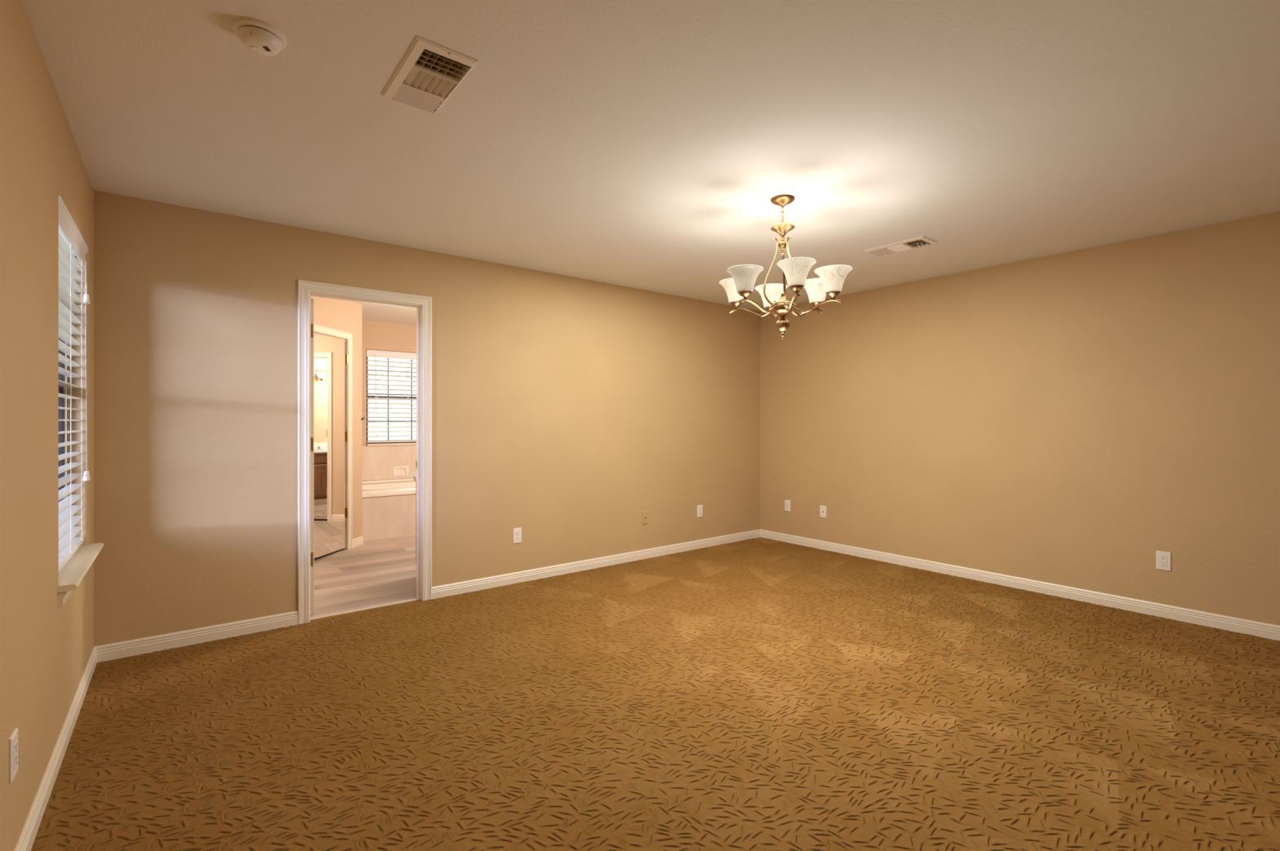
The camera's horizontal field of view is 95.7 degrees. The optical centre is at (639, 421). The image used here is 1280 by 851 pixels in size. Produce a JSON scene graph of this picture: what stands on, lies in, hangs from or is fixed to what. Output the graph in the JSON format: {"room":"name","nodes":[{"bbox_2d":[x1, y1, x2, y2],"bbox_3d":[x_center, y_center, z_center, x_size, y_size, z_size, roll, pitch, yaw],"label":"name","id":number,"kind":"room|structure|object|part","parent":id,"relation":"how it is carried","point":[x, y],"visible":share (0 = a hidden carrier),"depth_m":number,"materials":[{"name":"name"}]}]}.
{"room":"empty bedroom","nodes":[
{"label":"empty bedroom","id":0,"kind":"room"},
{"bbox_2d":[0,0,93,850],"bbox_3d":[-0.852,0.100,0.392,0.140,2.590,6.752,0,0,-38],"label":"wall","id":1,"kind":"structure","parent":0,"point":[46,651],"depth_m":1.76,"materials":[{"name":"beige paint"}]},
{"bbox_2d":[8,728,17,784],"bbox_3d":[-1.672,0.892,1.547,0.009,0.116,0.072,0,0,-38],"label":"electrical outlet","id":2,"kind":"object","parent":1,"relation":"attached to","point":[13,740],"visible":1,"depth_m":1.53,"materials":[{"name":"white plastic"}]},
{"bbox_2d":[13,740,17,770],"bbox_3d":[-1.670,0.892,1.549,0.002,0.067,0.033,0,0,-38],"label":"receptacle","id":3,"kind":"object","parent":2,"relation":"attached to","point":[15,742],"depth_m":1.55,"materials":[{"name":"white plastic"}]},
{"bbox_2d":[14,646,97,850],"bbox_3d":[-0.799,1.204,0.447,0.012,0.083,6.492,0,0,-38],"label":"baseboard","id":4,"kind":"structure","parent":1,"relation":"attached to","point":[28,833],"depth_m":2.00,"materials":[{"name":"white paint"}]},
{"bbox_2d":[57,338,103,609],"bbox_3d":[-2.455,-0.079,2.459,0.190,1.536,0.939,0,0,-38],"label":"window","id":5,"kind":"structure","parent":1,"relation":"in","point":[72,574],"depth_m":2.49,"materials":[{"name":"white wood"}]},
{"bbox_3d":[-2.509,-0.121,2.414,0.050,1.452,0.872,0,0,-38],"label":"frame","id":6,"kind":"part","parent":5,"relation":"part of","materials":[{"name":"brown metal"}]},
{"bbox_2d":[58,194,90,575],"bbox_3d":[-2.442,-0.129,2.467,0.079,1.427,0.864,0,0,-38],"label":"window blind","id":7,"kind":"object","parent":5,"relation":"attached to","point":[72,243],"visible":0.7,"depth_m":2.52,"materials":[{"name":"white plastic"}]},
{"bbox_3d":[-2.443,-0.105,2.452,0.060,1.379,0.018,0,0,-38],"label":"ladder cord","id":8,"kind":"part","parent":7,"relation":"part of","materials":[{"name":"white fabric"}]},
{"bbox_3d":[-2.452,0.571,2.459,0.050,0.016,0.856,0,0,-38],"label":"rail","id":9,"kind":"part","parent":7,"relation":"part of","materials":[{"name":"white plastic"}]},
{"bbox_3d":[-2.654,-0.105,2.718,0.060,1.379,0.018,0,0,-38],"label":"ladder cord","id":10,"kind":"part","parent":7,"relation":"part of","materials":[{"name":"white fabric"}]},
{"bbox_3d":[-2.652,-0.265,2.770,0.003,1.010,0.022,0,0,-33],"label":"pull cord","id":11,"kind":"part","parent":7,"relation":"part of","materials":[{"name":"white fabric"}]},
{"bbox_3d":[-2.650,-0.690,2.767,0.003,0.161,0.027,0,0,-34],"label":"pull cord","id":12,"kind":"part","parent":7,"relation":"part of","materials":[{"name":"white fabric"}]},
{"bbox_3d":[-2.435,0.615,2.474,0.140,0.023,0.939,0,0,-38],"label":"sill","id":13,"kind":"part","parent":5,"relation":"part of","materials":[{"name":"white paint"}]},
{"bbox_2d":[311,296,362,539],"bbox_3d":[-2.976,0.125,5.147,0.100,2.640,1.549,0,0,7],"label":"wall","id":14,"kind":"structure","parent":0,"point":[346,316],"depth_m":5.80,"materials":[{"name":"paint"}]},
{"bbox_2d":[314,324,352,559],"bbox_3d":[-2.949,0.191,5.306,0.118,2.124,0.852,0,0,7],"label":"door","id":15,"kind":"structure","parent":14,"relation":"in","point":[333,348],"depth_m":5.45,"materials":[{"name":"white paint"}]},
{"bbox_2d":[352,536,363,547],"bbox_3d":[-2.917,1.212,5.217,0.136,0.083,1.698,0,0,2],"label":"baseboard","id":16,"kind":"structure","parent":14,"relation":"attached to","point":[358,541],"depth_m":5.82,"materials":[{"name":"white paint"}]},
{"bbox_2d":[362,320,416,481],"bbox_3d":[-2.877,0.100,7.212,1.755,2.590,0.140,0,0,-38],"label":"wall","id":17,"kind":"structure","parent":0,"point":[376,335],"depth_m":6.95,"materials":[{"name":"paint"}]},
{"bbox_2d":[362,444,416,480],"bbox_3d":[-2.599,0.493,6.861,1.554,0.410,0.754,0,0,-38],"label":"tub surround","id":18,"kind":"object","parent":17,"relation":"attached to","point":[379,462],"visible":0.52,"depth_m":6.99,"materials":[{"name":"tile"}]},
{"bbox_3d":[-2.921,0.608,7.068,0.196,0.125,0.028,0,0,-38],"label":"soap dish","id":19,"kind":"part","parent":18,"relation":"part of","materials":[{"name":"beige ceramic"}]},
{"bbox_2d":[366,356,416,446],"bbox_3d":[-2.877,-0.283,7.188,0.985,1.144,0.174,0,0,-38],"label":"window","id":20,"kind":"structure","parent":17,"relation":"in","point":[371,444],"depth_m":7.06,"materials":[{"name":"white metal"}]},
{"bbox_2d":[366,350,416,443],"bbox_3d":[-2.863,-0.297,7.171,0.977,1.107,0.078,0,0,-38],"label":"window blind","id":21,"kind":"object","parent":20,"relation":"attached to","point":[372,353],"visible":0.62,"depth_m":7.04,"materials":[{"name":"white plastic"}]},
{"bbox_3d":[-3.154,-0.273,6.952,0.018,1.059,0.060,0,0,-38],"label":"ladder cord","id":22,"kind":"part","parent":21,"relation":"part of","materials":[{"name":"white fabric"}]},
{"bbox_3d":[-2.870,0.243,7.180,0.969,0.016,0.050,0,0,-38],"label":"rail","id":23,"kind":"part","parent":21,"relation":"part of","materials":[{"name":"white plastic"}]},
{"bbox_3d":[-2.871,-0.273,7.176,0.018,1.059,0.060,0,0,-38],"label":"ladder cord","id":24,"kind":"part","parent":21,"relation":"part of","materials":[{"name":"white fabric"}]},
{"bbox_3d":[-2.861,0.277,7.169,0.984,0.024,0.124,0,0,-38],"label":"sill","id":25,"kind":"part","parent":20,"relation":"part of","materials":[{"name":"white paint"}]},
{"bbox_3d":[-2.915,-0.290,7.236,0.915,0.044,0.041,0,0,-38],"label":"meeting rail","id":26,"kind":"part","parent":20,"relation":"part of","materials":[{"name":"brown metal"}]},
{"bbox_2d":[93,190,759,646],"bbox_3d":[-0.798,0.125,4.664,5.529,2.640,0.121,0,0,-38],"label":"wall","id":27,"kind":"structure","parent":0,"point":[566,410],"depth_m":3.97,"materials":[{"name":"beige paint"}]},
{"bbox_2d":[94,529,759,662],"bbox_3d":[-0.757,1.204,4.612,5.249,0.083,0.012,0,0,-38],"label":"baseboard","id":28,"kind":"structure","parent":27,"relation":"attached to","point":[126,649],"depth_m":4.09,"materials":[{"name":"white paint"}]},
{"bbox_2d":[512,528,521,543],"bbox_3d":[-0.945,0.880,4.465,0.070,0.114,0.009,0,0,-38],"label":"electrical outlet","id":29,"kind":"object","parent":27,"relation":"attached to","point":[517,532],"visible":1,"depth_m":4.46,"materials":[{"name":"white plastic"}]},
{"bbox_2d":[641,511,648,524],"bbox_3d":[0.049,0.873,5.252,0.070,0.114,0.011,0,0,-38],"label":"wall plate","id":30,"kind":"object","parent":27,"relation":"attached to","point":[644,514],"visible":1,"depth_m":5.24,"materials":[{"name":"beige plastic"}]},
{"bbox_2d":[697,505,702,517],"bbox_3d":[0.590,0.881,5.681,0.070,0.114,0.009,0,0,-38],"label":"electrical outlet","id":31,"kind":"object","parent":27,"relation":"attached to","point":[700,508],"visible":1,"depth_m":5.68,"materials":[{"name":"white plastic"}]},
{"bbox_2d":[22,0,1279,325],"bbox_3d":[0.236,-1.270,3.357,5.529,0.150,10.050,0,0,-38],"label":"ceiling","id":32,"kind":"structure","parent":0,"point":[642,144],"depth_m":2.34,"materials":[{"name":"white paint"}]},
{"bbox_2d":[232,17,286,56],"bbox_3d":[-1.168,-1.171,1.782,0.139,0.049,0.139,0,0,-38],"label":"smoke detector","id":33,"kind":"object","parent":32,"relation":"attached to","point":[261,37],"visible":1,"depth_m":1.75,"materials":[{"name":"white plastic"}]},
{"bbox_2d":[262,46,271,51],"bbox_3d":[-1.149,-1.149,1.783,0.014,0.002,0.022,0,0,-3],"label":"grille","id":34,"kind":"object","parent":33,"relation":"attached to","point":[264,48],"depth_m":1.78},
{"bbox_2d":[381,35,478,113],"bbox_3d":[-0.739,-1.261,2.012,0.198,0.159,0.408,0,0,-38],"label":"ceiling vent","id":35,"kind":"object","parent":32,"relation":"in","point":[416,82],"visible":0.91,"depth_m":2.00,"materials":[{"name":"metal"}]},
{"bbox_2d":[719,194,853,338],"bbox_3d":[0.766,-0.829,3.108,0.707,0.732,0.673,0,0,-38],"label":"chandelier","id":36,"kind":"object","parent":32,"relation":"hanging from","point":[738,288],"visible":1,"depth_m":3.05,"materials":[{"name":"gold metal"}]},
{"bbox_3d":[0.537,-0.723,3.237,0.189,0.118,0.189,0,0,-38],"label":"lamp shade","id":37,"kind":"part","parent":36,"relation":"part of","materials":[{"name":"white glass"}]},
{"bbox_3d":[0.540,-0.723,2.974,0.189,0.118,0.189,0,0,-38],"label":"lamp shade","id":38,"kind":"part","parent":36,"relation":"part of","materials":[{"name":"white glass"}]},
{"bbox_3d":[0.616,-0.611,3.193,0.260,0.074,0.017,0,0,29],"label":"arm","id":39,"kind":"part","parent":36,"relation":"part of","materials":[{"name":"gold metal"}]},
{"bbox_3d":[0.618,-0.611,3.020,0.260,0.074,0.017,0,0,-31],"label":"arm","id":40,"kind":"part","parent":36,"relation":"part of","materials":[{"name":"gold metal"}]},
{"bbox_3d":[0.763,-0.723,3.370,0.189,0.118,0.189,0,0,-38],"label":"lamp shade","id":41,"kind":"part","parent":36,"relation":"part of","materials":[{"name":"white glass"}]},
{"bbox_3d":[0.764,-0.611,3.280,0.017,0.074,0.260,0,0,-1],"label":"arm","id":42,"kind":"part","parent":36,"relation":"part of","materials":[{"name":"gold metal"}]},
{"bbox_3d":[0.766,-1.091,3.108,0.016,0.129,0.016,0,0,-13],"label":"chain","id":43,"kind":"part","parent":36,"relation":"part of","materials":[{"name":"gold metal"}]},
{"bbox_3d":[0.766,-0.966,3.108,0.127,0.162,0.127,0,0,-38],"label":"stem","id":44,"kind":"part","parent":36,"relation":"part of","materials":[{"name":"gold metal"}]},
{"bbox_3d":[0.768,-0.611,2.936,0.017,0.074,0.260,0,0,-1],"label":"arm","id":45,"kind":"part","parent":36,"relation":"part of","materials":[{"name":"gold metal"}]},
{"bbox_3d":[0.769,-0.723,2.845,0.189,0.118,0.189,0,0,-38],"label":"lamp shade","id":46,"kind":"part","parent":36,"relation":"part of","materials":[{"name":"white glass"}]},
{"bbox_3d":[0.914,-0.611,3.196,0.260,0.074,0.017,0,0,-31],"label":"arm","id":47,"kind":"part","parent":36,"relation":"part of","materials":[{"name":"gold metal"}]},
{"bbox_3d":[0.992,-0.723,3.242,0.189,0.118,0.189,0,0,-38],"label":"lamp shade","id":48,"kind":"part","parent":36,"relation":"part of","materials":[{"name":"white glass"}]},
{"bbox_3d":[0.916,-0.611,3.023,0.260,0.074,0.017,0,0,29],"label":"arm","id":49,"kind":"part","parent":36,"relation":"part of","materials":[{"name":"gold metal"}]},
{"bbox_3d":[0.995,-0.723,2.979,0.189,0.118,0.189,0,0,-38],"label":"lamp shade","id":50,"kind":"part","parent":36,"relation":"part of","materials":[{"name":"white glass"}]},
{"bbox_2d":[864,235,937,257],"bbox_3d":[1.769,-1.261,3.939,0.198,0.159,0.408,0,0,-38],"label":"ceiling vent","id":51,"kind":"object","parent":32,"relation":"in","point":[904,245],"visible":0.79,"depth_m":3.93,"materials":[{"name":"metal"}]},
{"bbox_2d":[31,534,1279,850],"bbox_3d":[0.205,1.318,3.396,5.249,0.154,9.870,0,0,-38],"label":"floor","id":52,"kind":"structure","parent":0,"point":[758,694],"depth_m":2.39,"materials":[{"name":"carpet"}]},
{"bbox_2d":[362,478,416,540],"bbox_3d":[-2.585,0.977,6.845,1.553,0.553,0.796,0,0,-38],"label":"bathtub","id":53,"kind":"object","parent":52,"relation":"on","point":[388,506],"visible":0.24,"depth_m":6.29,"materials":[{"name":"stone"}]},
{"bbox_2d":[362,481,416,497],"bbox_3d":[-2.582,0.945,6.840,1.553,0.420,0.785,0,0,-38],"label":"basin","id":54,"kind":"object","parent":53,"relation":"in","point":[370,489],"depth_m":6.40,"materials":[{"name":"white ceramic"}]},
{"bbox_2d":[760,211,1279,626],"bbox_3d":[3.410,0.100,3.690,0.140,2.590,6.632,0,0,-38],"label":"wall","id":55,"kind":"structure","parent":0,"point":[1071,419],"depth_m":4.11,"materials":[{"name":"beige paint"}]},
{"bbox_2d":[784,500,790,511],"bbox_3d":[1.518,0.867,5.959,0.009,0.114,0.070,0,0,-38],"label":"electrical outlet","id":56,"kind":"object","parent":55,"relation":"attached to","point":[787,503],"visible":1,"depth_m":5.95,"materials":[{"name":"white plastic"}]},
{"bbox_2d":[819,506,826,518],"bbox_3d":[1.778,0.878,5.627,0.013,0.114,0.070,0,0,-38],"label":"wall plate","id":57,"kind":"object","parent":55,"relation":"attached to","point":[822,508],"visible":1,"depth_m":5.62,"materials":[{"name":"white plastic"}]},
{"bbox_2d":[760,529,1279,641],"bbox_3d":[3.307,1.204,3.698,0.012,0.083,6.492,0,0,-38],"label":"baseboard","id":58,"kind":"structure","parent":55,"relation":"attached to","point":[1263,630],"depth_m":4.11,"materials":[{"name":"white paint"}]},
{"bbox_2d":[1155,551,1171,571],"bbox_3d":[3.325,0.886,3.677,0.009,0.116,0.072,0,0,-38],"label":"electrical outlet","id":59,"kind":"object","parent":55,"relation":"attached to","point":[1163,559],"visible":1,"depth_m":3.67,"materials":[{"name":"white plastic"}]},
{"bbox_2d":[1160,555,1167,567],"bbox_3d":[3.323,0.886,3.675,0.002,0.067,0.033,0,0,-38],"label":"receptacle","id":60,"kind":"object","parent":59,"relation":"attached to","point":[1163,559],"depth_m":3.67,"materials":[{"name":"white plastic"}]},
{"bbox_3d":[-0.734,0.125,4.793,4.100,2.640,0.002,0,0,-38],"label":"wall","id":61,"kind":"structure","parent":0,"visible":0},
{"bbox_2d":[297,279,431,625],"bbox_3d":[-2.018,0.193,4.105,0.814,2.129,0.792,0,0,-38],"label":"door frame","id":62,"kind":"structure","parent":61,"relation":"in","point":[306,289],"depth_m":3.71,"materials":[{"name":"white paint"}]}
]}

